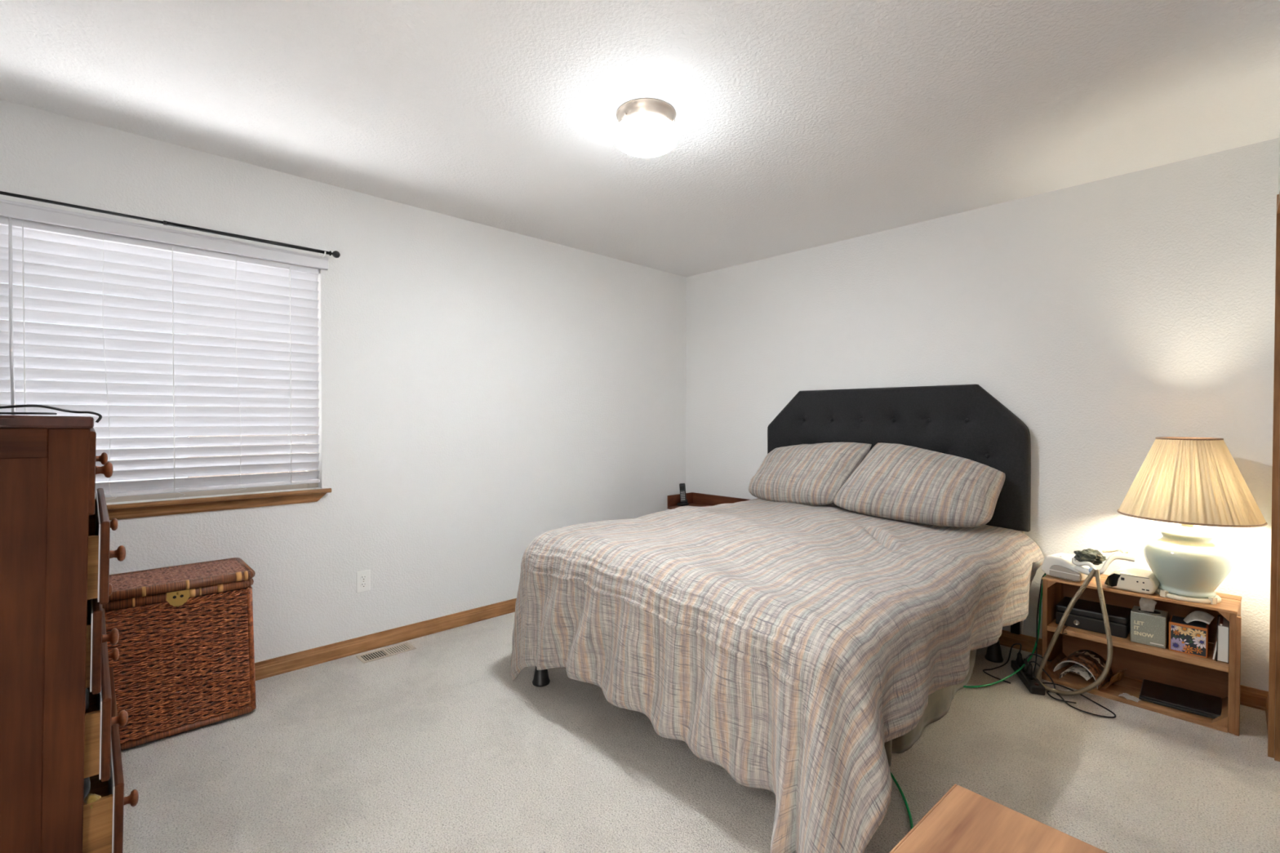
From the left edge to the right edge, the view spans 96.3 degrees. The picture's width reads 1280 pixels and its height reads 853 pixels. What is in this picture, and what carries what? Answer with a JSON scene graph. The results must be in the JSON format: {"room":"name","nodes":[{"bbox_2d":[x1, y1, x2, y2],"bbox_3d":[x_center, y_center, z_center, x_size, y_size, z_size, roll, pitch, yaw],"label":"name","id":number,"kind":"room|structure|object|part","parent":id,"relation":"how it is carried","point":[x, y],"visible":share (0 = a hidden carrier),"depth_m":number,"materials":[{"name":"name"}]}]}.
{"room":"bedroom","nodes":[
{"label":"bedroom","id":0,"kind":"room"},
{"bbox_2d":[0,98,686,662],"bbox_3d":[-1.152,-0.022,3.446,4.160,2.440,0.120,-1,1,-44],"label":"wall","id":1,"kind":"structure","parent":0,"point":[485,391],"depth_m":3.24,"materials":[{"name":"white paint"}]},
{"bbox_2d":[0,191,340,257],"bbox_3d":[-2.036,-0.857,2.440,1.385,0.050,0.088,-1,1,-44],"label":"curtain rod","id":2,"kind":"object","parent":1,"relation":"attached to","point":[335,254],"visible":1,"depth_m":2.47,"materials":[{"name":"black metal"}]},
{"bbox_3d":[-2.257,-0.860,2.191,0.720,0.012,0.012,-1,1,-44],"label":"rod","id":3,"kind":"part","parent":2,"relation":"part of","materials":[{"name":"black metal"}]},
{"bbox_3d":[-1.782,-0.865,2.647,0.638,0.016,0.016,-1,1,-44],"label":"rod","id":4,"kind":"part","parent":2,"relation":"part of","materials":[{"name":"black metal"}]},
{"bbox_2d":[94,344,331,519],"bbox_3d":[-2.064,-0.213,2.530,1.240,1.196,0.143,-1,1,-44],"label":"window","id":5,"kind":"structure","parent":1,"relation":"in","point":[155,504],"depth_m":2.60,"materials":[{"name":"brown wood"}]},
{"bbox_2d":[0,199,328,499],"bbox_3d":[-2.050,-0.270,2.515,1.230,1.172,0.084,-1,1,-44],"label":"window blind","id":6,"kind":"object","parent":5,"relation":"attached to","point":[41,246],"visible":0.9,"depth_m":2.50,"materials":[{"name":"white plastic"}]},
{"bbox_3d":[-2.380,-0.240,2.218,0.003,1.076,0.057,-1,1,-44],"label":"ladder cord","id":7,"kind":"part","parent":6,"relation":"part of","materials":[{"name":"white fabric"}]},
{"bbox_3d":[-2.188,-0.243,2.353,0.051,1.093,0.011,-1,1,-44],"label":"lift cord","id":8,"kind":"part","parent":6,"relation":"part of","materials":[{"name":"white fabric"}]},
{"bbox_3d":[-2.060,-0.788,2.521,1.156,0.043,0.049,-1,1,-44],"label":"head rail","id":9,"kind":"part","parent":6,"relation":"part of","materials":[{"name":"white plastic"}]},
{"bbox_3d":[-2.059,-0.244,2.526,0.003,1.076,0.057,-1,1,-44],"label":"ladder cord","id":10,"kind":"part","parent":6,"relation":"part of","materials":[{"name":"white fabric"}]},
{"bbox_3d":[-2.061,0.282,2.534,1.156,0.018,0.046,-1,1,-44],"label":"rail","id":11,"kind":"part","parent":6,"relation":"part of","materials":[{"name":"white plastic"}]},
{"bbox_3d":[-1.865,-0.247,2.664,0.051,1.093,0.011,-1,1,-44],"label":"lift cord","id":12,"kind":"part","parent":6,"relation":"part of","materials":[{"name":"white fabric"}]},
{"bbox_3d":[-1.736,-0.247,2.837,0.003,1.076,0.057,-1,1,-44],"label":"ladder cord","id":13,"kind":"part","parent":6,"relation":"part of","materials":[{"name":"white fabric"}]},
{"bbox_3d":[-2.055,0.330,2.527,1.236,0.022,0.082,-1,1,-44],"label":"sill","id":14,"kind":"part","parent":5,"relation":"part of","materials":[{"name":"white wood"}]},
{"bbox_2d":[356,569,370,593],"bbox_3d":[-1.476,0.827,3.059,0.070,0.114,0.008,-1,1,-44],"label":"wall outlet","id":15,"kind":"object","parent":1,"relation":"attached to","point":[363,577],"visible":1,"depth_m":3.06,"materials":[{"name":"white plastic"}]},
{"bbox_2d":[360,582,366,587],"bbox_3d":[-1.475,0.846,3.058,0.033,0.027,0.003,-1,1,-44],"label":"receptacle","id":16,"kind":"object","parent":15,"relation":"attached to","point":[362,584],"depth_m":3.06,"materials":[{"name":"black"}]},
{"bbox_2d":[360,575,366,580],"bbox_3d":[-1.475,0.807,3.058,0.033,0.027,0.003,-1,1,-44],"label":"receptacle","id":17,"kind":"object","parent":15,"relation":"attached to","point":[362,577],"depth_m":3.06,"materials":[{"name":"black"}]},
{"bbox_2d":[254,598,516,680],"bbox_3d":[-1.109,1.158,3.414,4.160,0.082,0.012,-1,1,-44],"label":"baseboard","id":18,"kind":"structure","parent":1,"relation":"attached to","point":[301,660],"depth_m":3.10,"materials":[{"name":"brown wood"}]},
{"bbox_2d":[0,0,1279,277],"bbox_3d":[0.047,-1.273,2.184,4.400,0.100,3.575,-1,1,-44],"label":"ceiling","id":19,"kind":"structure","parent":0,"point":[800,124],"depth_m":2.13,"materials":[{"name":"white paint"}]},
{"bbox_2d":[613,97,679,157],"bbox_3d":[0.024,-1.157,2.250,0.258,0.134,0.258,-1,1,-44],"label":"ceiling light","id":20,"kind":"object","parent":19,"relation":"attached to","point":[646,127],"visible":1,"depth_m":2.17,"materials":[{"name":"white glass"}]},
{"bbox_2d":[120,612,1279,852],"bbox_3d":[0.042,1.267,2.217,4.400,0.100,3.575,-1,1,-44],"label":"floor","id":21,"kind":"structure","parent":0,"point":[433,747],"depth_m":2.03,"materials":[{"name":"carpet"}]},
{"bbox_2d":[0,414,138,852],"bbox_3d":[-1.681,0.595,1.477,0.564,1.249,0.904,1,0,-44],"label":"dresser","id":22,"kind":"object","parent":21,"relation":"on","point":[55,553],"visible":1,"depth_m":1.25,"materials":[{"name":"brown wood"}]},
{"bbox_3d":[-1.418,0.551,1.136,0.340,0.985,0.011,1,0,-44],"label":"panel","id":23,"kind":"part","parent":22,"relation":"part of","materials":[{"name":"brown wood"}]},
{"bbox_3d":[-1.408,0.034,1.135,0.328,0.064,0.022,1,0,-44],"label":"rail","id":24,"kind":"part","parent":22,"relation":"part of","materials":[{"name":"brown wood"}]},
{"bbox_2d":[0,412,57,414],"bbox_3d":[-1.554,-0.030,1.312,0.307,0.005,0.205,-1,1,-44],"label":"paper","id":25,"kind":"object","parent":22,"relation":"on","point":[1,413],"visible":1,"depth_m":1.31,"materials":[{"name":"white paper"}]},
{"bbox_2d":[0,404,102,422],"bbox_3d":[-1.462,-0.028,1.244,0.462,0.040,0.064,0,1,-16],"label":"charging cable","id":26,"kind":"object","parent":22,"relation":"on","point":[100,415],"visible":1,"depth_m":1.28,"materials":[{"name":"black plastic"}]},
{"bbox_2d":[83,777,90,800],"bbox_3d":[-1.444,0.859,1.422,0.357,0.080,0.116,1,1,40],"label":"shirt","id":27,"kind":"object","parent":22,"relation":"in","point":[86,780],"visible":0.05,"depth_m":1.38,"materials":[{"name":"grey fabric"}]},
{"bbox_2d":[84,688,88,711],"bbox_3d":[-1.423,0.653,1.418,0.375,0.067,0.084,1,1,43],"label":"shirt","id":28,"kind":"object","parent":22,"relation":"in","point":[86,700],"visible":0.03,"depth_m":1.40,"materials":[{"name":"black fabric"}]},
{"bbox_2d":[84,793,101,808],"bbox_3d":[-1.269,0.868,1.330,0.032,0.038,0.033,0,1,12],"label":"shirt","id":29,"kind":"object","parent":22,"relation":"in","point":[90,798],"visible":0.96,"depth_m":1.32,"materials":[{"name":"yellow fabric"}]},
{"bbox_3d":[-1.540,0.101,1.605,0.016,0.190,0.872,1,0,-44],"label":"drawer","id":30,"kind":"part","parent":22,"relation":"part of","materials":[{"name":"brown wood"}]},
{"bbox_3d":[-1.535,0.509,1.616,0.016,0.190,0.872,1,0,-44],"label":"drawer","id":31,"kind":"part","parent":22,"relation":"part of","materials":[{"name":"brown wood"}]},
{"bbox_3d":[-1.661,0.099,1.766,0.032,0.039,0.039,1,0,-44],"label":"knob","id":32,"kind":"part","parent":22,"relation":"part of","materials":[{"name":"brown wood"}]},
{"bbox_3d":[-1.524,0.307,1.623,0.016,0.190,0.872,1,0,-44],"label":"drawer","id":33,"kind":"part","parent":22,"relation":"part of","materials":[{"name":"brown wood"}]},
{"bbox_3d":[-1.294,0.105,1.384,0.032,0.039,0.039,1,0,-44],"label":"knob","id":34,"kind":"part","parent":22,"relation":"part of","materials":[{"name":"brown wood"}]},
{"bbox_3d":[-1.525,0.715,1.628,0.016,0.190,0.872,1,0,-44],"label":"drawer","id":35,"kind":"part","parent":22,"relation":"part of","materials":[{"name":"brown wood"}]},
{"bbox_3d":[-1.656,0.507,1.776,0.032,0.039,0.039,1,0,-44],"label":"knob","id":36,"kind":"part","parent":22,"relation":"part of","materials":[{"name":"brown wood"}]},
{"bbox_3d":[-1.289,0.513,1.395,0.032,0.039,0.039,1,0,-44],"label":"knob","id":37,"kind":"part","parent":22,"relation":"part of","materials":[{"name":"brown wood"}]},
{"bbox_3d":[-1.647,0.714,1.789,0.032,0.039,0.039,1,0,-44],"label":"knob","id":38,"kind":"part","parent":22,"relation":"part of","materials":[{"name":"brown wood"}]},
{"bbox_3d":[-1.646,0.305,1.784,0.032,0.039,0.039,1,0,-44],"label":"knob","id":39,"kind":"part","parent":22,"relation":"part of","materials":[{"name":"brown wood"}]},
{"bbox_3d":[-1.512,0.922,1.645,0.016,0.192,0.872,1,0,-44],"label":"drawer","id":40,"kind":"part","parent":22,"relation":"part of","materials":[{"name":"brown wood"}]},
{"bbox_3d":[-1.278,0.311,1.402,0.032,0.039,0.039,1,0,-44],"label":"knob","id":41,"kind":"part","parent":22,"relation":"part of","materials":[{"name":"brown wood"}]},
{"bbox_3d":[-1.280,0.719,1.407,0.032,0.039,0.039,1,0,-44],"label":"knob","id":42,"kind":"part","parent":22,"relation":"part of","materials":[{"name":"brown wood"}]},
{"bbox_3d":[-1.266,0.926,1.423,0.032,0.039,0.039,1,0,-44],"label":"knob","id":43,"kind":"part","parent":22,"relation":"part of","materials":[{"name":"brown wood"}]},
{"bbox_2d":[102,557,256,751],"bbox_3d":[-1.915,0.903,2.356,0.518,0.599,0.353,-1,1,-44],"label":"wicker hamper","id":44,"kind":"object","parent":21,"relation":"on","point":[185,662],"visible":0.75,"depth_m":2.26,"materials":[{"name":"brown wicker"}]},
{"bbox_3d":[-1.638,0.936,2.415,0.033,0.510,0.020,0,1,-11],"label":"corner post","id":45,"kind":"part","parent":44,"relation":"part of","materials":[{"name":"brown wicker"}]},
{"bbox_2d":[355,642,416,663],"bbox_3d":[-1.346,1.200,3.045,0.272,0.006,0.120,-1,1,-44],"label":"floor vent","id":46,"kind":"object","parent":21,"relation":"in","point":[406,646],"visible":1,"depth_m":3.04,"materials":[{"name":"beige metal"}]},
{"bbox_2d":[667,492,749,509],"bbox_3d":[0.547,0.870,4.417,0.327,0.637,0.665,-1,1,-44],"label":"nightstand","id":47,"kind":"object","parent":21,"relation":"on","point":[699,500],"visible":0.17,"depth_m":4.60,"materials":[{"name":"brown wood"}]},
{"bbox_2d":[676,499,688,506],"bbox_3d":[0.345,0.610,4.608,0.080,0.050,0.064,-1,1,-44],"label":"cradle","id":48,"kind":"object","parent":47,"relation":"on","point":[685,504],"visible":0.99,"depth_m":4.59,"materials":[{"name":"black plastic"}]},
{"bbox_2d":[679,483,686,502],"bbox_3d":[0.346,0.536,4.633,0.048,0.154,0.073,0,1,-9],"label":"cordless phone","id":49,"kind":"object","parent":48,"relation":"in","point":[682,486],"visible":1,"depth_m":4.62,"materials":[{"name":"black plastic"}]},
{"bbox_2d":[532,384,1031,766],"bbox_3d":[0.756,0.487,2.899,2.130,1.443,1.610,-1,1,-44],"label":"bed","id":50,"kind":"object","parent":21,"relation":"on","point":[966,421],"visible":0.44,"depth_m":3.27,"materials":[{"name":"black fabric"}]},
{"bbox_3d":[-0.466,1.109,2.701,0.084,0.200,0.084,-1,1,-44],"label":"leg","id":51,"kind":"part","parent":50,"relation":"part of","materials":[{"name":"black plastic"}]},
{"bbox_2d":[510,497,1044,852],"bbox_3d":[0.698,0.845,2.760,2.271,0.746,1.805,-1,1,-44],"label":"duvet","id":52,"kind":"object","parent":50,"relation":"on","point":[784,644],"visible":0.97,"depth_m":1.97,"materials":[{"name":"fabric"}]},
{"bbox_2d":[748,442,871,506],"bbox_3d":[1.055,0.296,3.696,0.348,0.399,0.771,-1,1,-44],"label":"pillow","id":53,"kind":"object","parent":52,"relation":"on","point":[806,474],"visible":0.97,"depth_m":3.58,"materials":[{"name":"fabric"}]},
{"bbox_2d":[833,442,1005,527],"bbox_3d":[1.524,0.313,3.185,0.386,0.423,0.830,-1,1,-44],"label":"pillow","id":54,"kind":"object","parent":52,"relation":"on","point":[893,482],"visible":1,"depth_m":3.07,"materials":[{"name":"fabric"}]},
{"bbox_3d":[1.495,0.153,3.604,0.083,0.790,1.610,-1,1,-44],"label":"headboard","id":55,"kind":"part","parent":50,"relation":"part of","materials":[{"name":"black fabric"}]},
{"bbox_3d":[1.838,1.110,2.974,0.084,0.200,0.084,-1,1,-44],"label":"leg","id":56,"kind":"part","parent":50,"relation":"part of","materials":[{"name":"black plastic"}]},
{"bbox_3d":[2.034,0.809,3.081,0.025,0.600,0.048,-1,1,-44],"label":"headboard leg","id":57,"kind":"part","parent":50,"relation":"part of","materials":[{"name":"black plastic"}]},
{"bbox_2d":[890,573,1046,829],"bbox_3d":[1.157,0.965,2.220,0.720,0.501,2.341,1,1,41],"label":"hose","id":58,"kind":"object","parent":21,"relation":"on","point":[1041,595],"visible":0.48,"depth_m":2.67,"materials":[{"name":"green"}]},
{"bbox_2d":[888,783,1107,852],"bbox_3d":[0.444,0.963,0.673,0.800,0.550,0.479,-1,1,-41],"label":"table","id":59,"kind":"object","parent":21,"relation":"on","point":[963,820],"visible":1,"depth_m":0.96,"materials":[{"name":"brown wood"}]},
{"bbox_2d":[1022,653,1052,671],"bbox_3d":[2.013,1.149,2.839,0.378,0.119,0.103,0,1,-39],"label":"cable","id":60,"kind":"object","parent":21,"relation":"on","point":[1024,661],"visible":0.72,"depth_m":2.75,"materials":[{"name":"black plastic"}]},
{"bbox_3d":[2.019,1.149,2.843,0.364,0.119,0.091,-1,1,-41],"label":"cord","id":61,"kind":"part","parent":60,"relation":"part of","materials":[{"name":"black plastic"}]},
{"bbox_2d":[1011,660,1116,718],"bbox_3d":[1.878,1.193,2.624,0.209,0.043,0.507,0,1,-15],"label":"power strip","id":62,"kind":"object","parent":21,"relation":"on","point":[1033,684],"visible":0.88,"depth_m":2.62,"materials":[{"name":"black plastic"}]},
{"bbox_2d":[982,643,1022,684],"bbox_3d":[1.788,1.147,2.827,0.245,0.127,0.136,-1,1,-42],"label":"plug","id":63,"kind":"object","parent":62,"relation":"attached to","point":[1019,660],"visible":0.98,"depth_m":2.84,"materials":[{"name":"black plastic"}]},
{"bbox_2d":[1025,661,1075,703],"bbox_3d":[1.871,1.161,2.618,0.072,0.104,0.228,0,1,-6],"label":"plug","id":64,"kind":"object","parent":62,"relation":"in","point":[1028,671],"visible":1,"depth_m":2.70,"materials":[{"name":"black plastic"}]},
{"bbox_3d":[1.926,1.210,2.550,0.151,0.007,0.340,0,1,-13],"label":"cord","id":65,"kind":"part","parent":62,"relation":"part of","materials":[{"name":"black plastic"}]},
{"bbox_2d":[1041,573,1241,736],"bbox_3d":[2.255,0.971,2.600,0.303,0.490,0.659,-1,1,-41],"label":"wooden crate","id":66,"kind":"object","parent":21,"relation":"on","point":[1140,662],"visible":0.66,"depth_m":2.59,"materials":[{"name":"brown wood"}]},
{"bbox_3d":[2.046,0.973,2.840,0.298,0.479,0.020,-1,1,-41],"label":"panel","id":67,"kind":"part","parent":66,"relation":"part of","materials":[{"name":"brown wood"}]},
{"bbox_2d":[1033,552,1089,674],"bbox_3d":[1.991,0.916,2.731,0.292,0.587,0.190,0,1,-30],"label":"machine","id":68,"kind":"object","parent":66,"relation":"on","point":[1060,565],"visible":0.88,"depth_m":2.73,"materials":[{"name":"grey plastic"}]},
{"bbox_3d":[1.913,0.963,2.754,0.037,0.493,0.194,1,1,44],"label":"cord","id":69,"kind":"part","parent":68,"relation":"part of","materials":[{"name":"black plastic"}]},
{"bbox_3d":[2.002,0.688,2.700,0.016,0.056,0.130,0,1,-30],"label":"water tank","id":70,"kind":"part","parent":68,"relation":"part of","materials":[{"name":"beige plastic"}]},
{"bbox_2d":[1071,548,1134,577],"bbox_3d":[2.088,0.616,2.593,0.129,0.121,0.221,-1,1,-44],"label":"mask","id":71,"kind":"object","parent":68,"relation":"on","point":[1089,557],"visible":0.98,"depth_m":2.60,"materials":[{"name":"grey plastic"}]},
{"bbox_2d":[1035,568,1112,696],"bbox_3d":[1.953,0.923,2.584,0.278,0.578,0.090,1,1,40],"label":"hose","id":72,"kind":"object","parent":71,"relation":"attached to","point":[1094,572],"visible":0.99,"depth_m":2.55,"materials":[{"name":"brown"}]},
{"bbox_2d":[1074,565,1095,577],"bbox_3d":[2.030,0.656,2.610,0.032,0.040,0.089,0,1,-21],"label":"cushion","id":73,"kind":"object","parent":71,"relation":"on","point":[1085,571],"depth_m":2.60,"materials":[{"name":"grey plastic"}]},
{"bbox_2d":[1052,649,1124,689],"bbox_3d":[2.123,1.146,2.701,0.202,0.122,0.248,0,1,-36],"label":"magazine","id":74,"kind":"object","parent":66,"relation":"on","point":[1088,664],"visible":0.95,"depth_m":2.69,"materials":[{"name":"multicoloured paper"}]},
{"bbox_2d":[1055,596,1131,638],"bbox_3d":[2.159,0.904,2.729,0.205,0.092,0.262,-1,1,-44],"label":"lockbox","id":75,"kind":"object","parent":66,"relation":"on","point":[1085,615],"visible":0.93,"depth_m":2.67,"materials":[{"name":"black plastic"}]},
{"bbox_3d":[2.163,0.874,2.732,0.196,0.032,0.262,-1,1,-44],"label":"lid","id":76,"kind":"part","parent":75,"relation":"part of","materials":[{"name":"black plastic"}]},
{"bbox_2d":[1118,693,1141,702],"bbox_3d":[2.158,1.193,2.523,0.060,0.004,0.068,0,1,-30],"label":"receipt","id":77,"kind":"object","parent":66,"relation":"on","point":[1126,695],"visible":1,"depth_m":2.52,"materials":[{"name":"paper"}]},
{"bbox_2d":[1104,566,1159,594],"bbox_3d":[2.209,0.686,2.569,0.158,0.080,0.174,-1,1,-40],"label":"nebulizer","id":78,"kind":"object","parent":66,"relation":"on","point":[1125,578],"visible":0.88,"depth_m":2.52,"materials":[{"name":"beige plastic"}]},
{"bbox_3d":[2.147,1.214,2.515,0.020,0.006,0.605,-1,1,-41],"label":"rail","id":79,"kind":"part","parent":66,"relation":"part of","materials":[{"name":"brown wood"}]},
{"bbox_2d":[1047,619,1228,672],"bbox_3d":[2.250,0.964,2.602,0.290,0.024,0.605,-1,1,-41],"label":"shelf","id":80,"kind":"object","parent":66,"relation":"attached to","point":[1122,642],"depth_m":2.49,"materials":[{"name":"brown wood"}]},
{"bbox_3d":[2.362,0.843,2.699,0.008,0.212,0.605,-1,1,-41],"label":"panel","id":81,"kind":"part","parent":66,"relation":"part of","materials":[{"name":"brown wood"}]},
{"bbox_3d":[2.362,1.085,2.703,0.008,0.218,0.605,-1,1,-41],"label":"panel","id":82,"kind":"part","parent":66,"relation":"part of","materials":[{"name":"brown wood"}]},
{"bbox_2d":[1130,597,1168,648],"bbox_3d":[2.253,0.847,2.535,0.118,0.212,0.117,-1,1,-44],"label":"tissue box","id":83,"kind":"object","parent":66,"relation":"on","point":[1148,625],"visible":0.98,"depth_m":2.50,"materials":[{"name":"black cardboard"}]},
{"bbox_2d":[1138,679,1222,719],"bbox_3d":[2.352,1.186,2.495,0.258,0.022,0.225,1,1,45],"label":"laptop","id":84,"kind":"object","parent":66,"relation":"on","point":[1171,696],"visible":0.85,"depth_m":2.47,"materials":[{"name":"black plastic"}]},
{"bbox_2d":[1168,610,1214,657],"bbox_3d":[2.342,0.866,2.433,0.120,0.177,0.136,-1,1,-44],"label":"tissue box","id":85,"kind":"object","parent":66,"relation":"on","point":[1188,635],"visible":1,"depth_m":2.40,"materials":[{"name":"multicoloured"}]},
{"bbox_2d":[1170,636,1186,651],"bbox_3d":[2.274,0.920,2.419,0.001,0.054,0.049,-1,1,-44],"label":"flower","id":86,"kind":"object","parent":85,"relation":"on","point":[1177,643],"depth_m":2.42,"materials":[{"name":"purple plant"}]},
{"bbox_2d":[1176,626,1192,635],"bbox_3d":[2.286,0.861,2.406,0.001,0.035,0.055,-1,1,-44],"label":"flower","id":87,"kind":"object","parent":85,"relation":"on","point":[1180,630],"depth_m":2.41,"materials":[{"name":"yellow plant"}]},
{"bbox_2d":[1170,624,1206,657],"bbox_3d":[2.295,0.895,2.400,0.002,0.106,0.107,-1,1,-44],"label":"print","id":88,"kind":"object","parent":85,"relation":"attached to","point":[1189,639],"depth_m":2.40,"materials":[{"name":"multicoloured paper"}]},
{"bbox_2d":[1182,644,1194,653],"bbox_3d":[2.294,0.931,2.398,0.001,0.034,0.037,-1,1,-44],"label":"flower","id":89,"kind":"object","parent":85,"relation":"on","point":[1186,648],"depth_m":2.40,"materials":[{"name":"orange plant"}]},
{"bbox_2d":[1190,629,1205,640],"bbox_3d":[2.314,0.868,2.378,0.001,0.049,0.047,-1,1,-44],"label":"flower","id":90,"kind":"object","parent":85,"relation":"on","point":[1195,634],"depth_m":2.38,"materials":[{"name":"brown plant"}]},
{"bbox_2d":[1192,635,1205,648],"bbox_3d":[2.316,0.891,2.375,0.001,0.056,0.040,-1,1,-44],"label":"flower","id":91,"kind":"object","parent":85,"relation":"on","point":[1198,642],"depth_m":2.37,"materials":[{"name":"white paper"}]},
{"bbox_2d":[1116,436,1267,604],"bbox_3d":[2.346,0.388,2.456,0.464,0.681,0.464,0,1,-1],"label":"table lamp","id":92,"kind":"object","parent":66,"relation":"on","point":[1188,482],"visible":1,"depth_m":2.36,"materials":[{"name":"beige ceramic"}]},
{"bbox_3d":[2.346,0.052,2.452,0.212,0.008,0.212,-1,1,-44],"label":"shade trim","id":93,"kind":"part","parent":92,"relation":"part of","materials":[{"name":"beige fabric"}]},
{"bbox_3d":[2.347,0.219,2.454,0.459,0.334,0.459,-1,1,-44],"label":"lamp shade","id":94,"kind":"part","parent":92,"relation":"part of","materials":[{"name":"white fabric"}]},
{"bbox_3d":[2.346,0.386,2.456,0.464,0.008,0.464,-1,1,-44],"label":"shade trim","id":95,"kind":"part","parent":92,"relation":"part of","materials":[{"name":"beige fabric"}]},
{"bbox_2d":[1211,614,1223,660],"bbox_3d":[2.415,0.877,2.396,0.172,0.157,0.031,-1,1,-44],"label":"book","id":96,"kind":"object","parent":66,"relation":"on","point":[1221,619],"visible":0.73,"depth_m":2.35,"materials":[{"name":"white paper"}]},
{"bbox_2d":[1216,615,1229,663],"bbox_3d":[2.417,0.880,2.375,0.165,0.150,0.036,-1,1,-44],"label":"book","id":97,"kind":"object","parent":66,"relation":"on","point":[1223,632],"visible":0.75,"depth_m":2.32,"materials":[{"name":"white paper"}]},
{"bbox_3d":[2.460,0.980,2.371,0.298,0.479,0.020,-1,1,-41],"label":"panel","id":98,"kind":"part","parent":66,"relation":"part of","materials":[{"name":"brown wood"}]},
{"bbox_2d":[685,137,1279,691],"bbox_3d":[1.588,-0.020,3.683,0.120,2.440,3.575,-1,1,-44],"label":"wall","id":99,"kind":"structure","parent":0,"point":[1111,316],"depth_m":2.96,"materials":[{"name":"white paint"}]},
{"bbox_2d":[998,629,1268,711],"bbox_3d":[1.538,1.159,3.653,0.012,0.082,3.335,-1,1,-44],"label":"baseboard","id":100,"kind":"structure","parent":99,"relation":"attached to","point":[1251,697],"depth_m":3.04,"materials":[{"name":"brown wood"}]},
{"bbox_2d":[1278,133,1279,194],"bbox_3d":[1.242,0.015,0.955,4.160,2.440,0.120,-1,1,-44],"label":"wall","id":101,"kind":"structure","parent":0,"point":[1279,134],"depth_m":2.38,"materials":[{"name":"white paint"}]},
{"bbox_2d":[1265,694,1268,731],"bbox_3d":[2.538,1.179,2.311,0.430,0.082,0.012,-1,1,-44],"label":"baseboard","id":102,"kind":"structure","parent":101,"relation":"attached to","point":[1267,699],"depth_m":2.39,"materials":[{"name":"brown wood"}]},
{"bbox_2d":[1267,194,1279,758],"bbox_3d":[2.358,0.187,2.127,0.070,2.070,0.018,-1,1,-44],"label":"trim","id":103,"kind":"structure","parent":101,"relation":"attached to","point":[1276,421],"depth_m":2.10,"materials":[{"name":"brown wood"}]},
{"bbox_2d":[1274,433,1279,761],"bbox_3d":[1.832,0.229,1.527,1.520,2.000,0.122,-1,1,-44],"label":"trim","id":104,"kind":"structure","parent":101,"relation":"attached to","point":[1277,729],"depth_m":2.09,"materials":[{"name":"brown wood"}]},
{"bbox_2d":[1276,191,1279,213],"bbox_3d":[1.787,-0.807,1.562,1.520,0.070,0.018,-1,1,-44],"label":"trim","id":105,"kind":"structure","parent":101,"relation":"attached to","point":[1278,200],"depth_m":2.04,"materials":[{"name":"brown wood"}]},
{"label":"outside","id":106,"kind":"structure","parent":0,"visible":0},
{"bbox_3d":[-6.011,1.770,8.637,22.000,0.100,13.700,-1,1,-44],"label":"ground","id":107,"kind":"structure","parent":106,"visible":0},
{"bbox_2d":[186,303,305,477],"bbox_3d":[-0.846,0.204,6.781,7.100,3.100,0.100,-1,1,-44],"label":"fence","id":108,"kind":"object","parent":107,"relation":"on","point":[190,304],"visible":0.07,"depth_m":4.53,"materials":[{"name":"brown"}]}
]}

